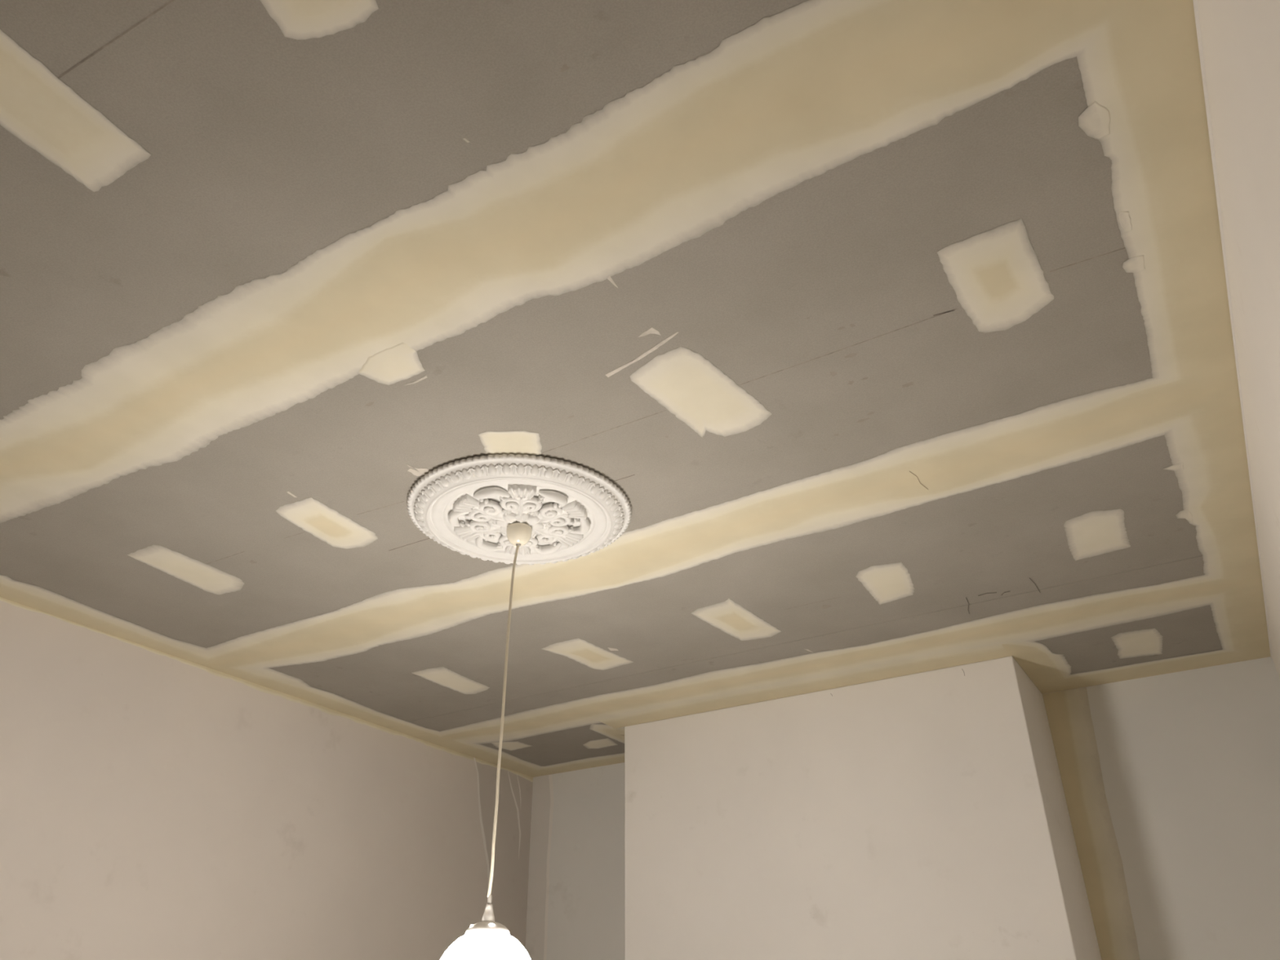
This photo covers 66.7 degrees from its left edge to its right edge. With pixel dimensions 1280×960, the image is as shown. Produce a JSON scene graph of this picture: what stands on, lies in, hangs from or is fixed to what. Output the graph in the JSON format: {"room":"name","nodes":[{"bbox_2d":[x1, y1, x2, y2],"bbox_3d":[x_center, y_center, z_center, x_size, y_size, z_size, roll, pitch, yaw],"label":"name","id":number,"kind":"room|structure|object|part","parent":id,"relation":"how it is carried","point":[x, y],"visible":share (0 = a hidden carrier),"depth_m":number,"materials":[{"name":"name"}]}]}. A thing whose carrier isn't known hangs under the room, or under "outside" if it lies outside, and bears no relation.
{"room":"room under renovation","nodes":[
{"label":"room under renovation","id":0,"kind":"room"},
{"bbox_2d":[0,597,533,959],"bbox_3d":[-2.329,1.958,3.284,0.152,3.080,6.447,-17,-34,26],"label":"wall","id":1,"kind":"structure","parent":0,"point":[155,804],"depth_m":4.29,"materials":[{"name":"paint"}]},
{"bbox_2d":[0,0,1270,777],"bbox_3d":[-0.485,0.007,3.129,4.489,0.103,6.447,-17,-34,26],"label":"ceiling","id":2,"kind":"structure","parent":0,"point":[895,337],"depth_m":2.43,"materials":[{"name":"grey paint"}]},
{"bbox_2d":[406,453,631,564],"bbox_3d":[-0.392,0.130,3.179,0.730,0.066,0.730,12,-33,-21],"label":"ceiling rose","id":3,"kind":"object","parent":2,"relation":"attached to","point":[464,515],"visible":0.94,"depth_m":3.08,"materials":[{"name":"white paint"}]},
{"bbox_2d":[440,522,532,959],"bbox_3d":[-0.405,0.764,2.807,0.326,1.410,0.326,-17,-34,26],"label":"pendant lamp","id":4,"kind":"object","parent":3,"relation":"hanging from","point":[487,939],"visible":1,"depth_m":2.52,"materials":[{"name":"beige plastic"}]},
{"bbox_3d":[-0.400,1.284,2.503,0.326,0.204,0.326,-17,-34,26],"label":"lamp shade","id":5,"kind":"part","parent":4,"relation":"part of","materials":[{"name":"white glass"}]},
{"bbox_3d":[-0.398,0.660,2.868,0.031,1.056,0.009,2,-30,-4],"label":"cord","id":6,"kind":"part","parent":4,"relation":"part of","materials":[{"name":"white plastic"}]},
{"bbox_3d":[-0.392,0.137,3.175,0.601,0.020,0.601,-17,-34,26],"label":"ring moulding","id":7,"kind":"part","parent":3,"relation":"part of","materials":[{"name":"white paint"}]},
{"bbox_2d":[624,656,1101,959],"bbox_3d":[0.984,2.543,4.343,2.076,3.080,0.655,-17,-34,26],"label":"chimney breast","id":8,"kind":"object","parent":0,"point":[924,815],"visible":1,"depth_m":4.47,"materials":[{"name":"paint"}]},
{"bbox_2d":[524,656,1279,959],"bbox_3d":[1.153,2.728,4.661,4.189,3.080,0.151,-17,-34,26],"label":"wall","id":9,"kind":"structure","parent":0,"point":[1171,782],"depth_m":4.47,"materials":[{"name":"grey paint"}]},
{"bbox_2d":[1192,0,1279,679],"bbox_3d":[1.385,0.799,1.370,0.155,3.080,6.447,-17,-34,26],"label":"wall","id":10,"kind":"structure","parent":0,"point":[1238,41],"depth_m":1.79,"materials":[{"name":"paint"}]}
]}

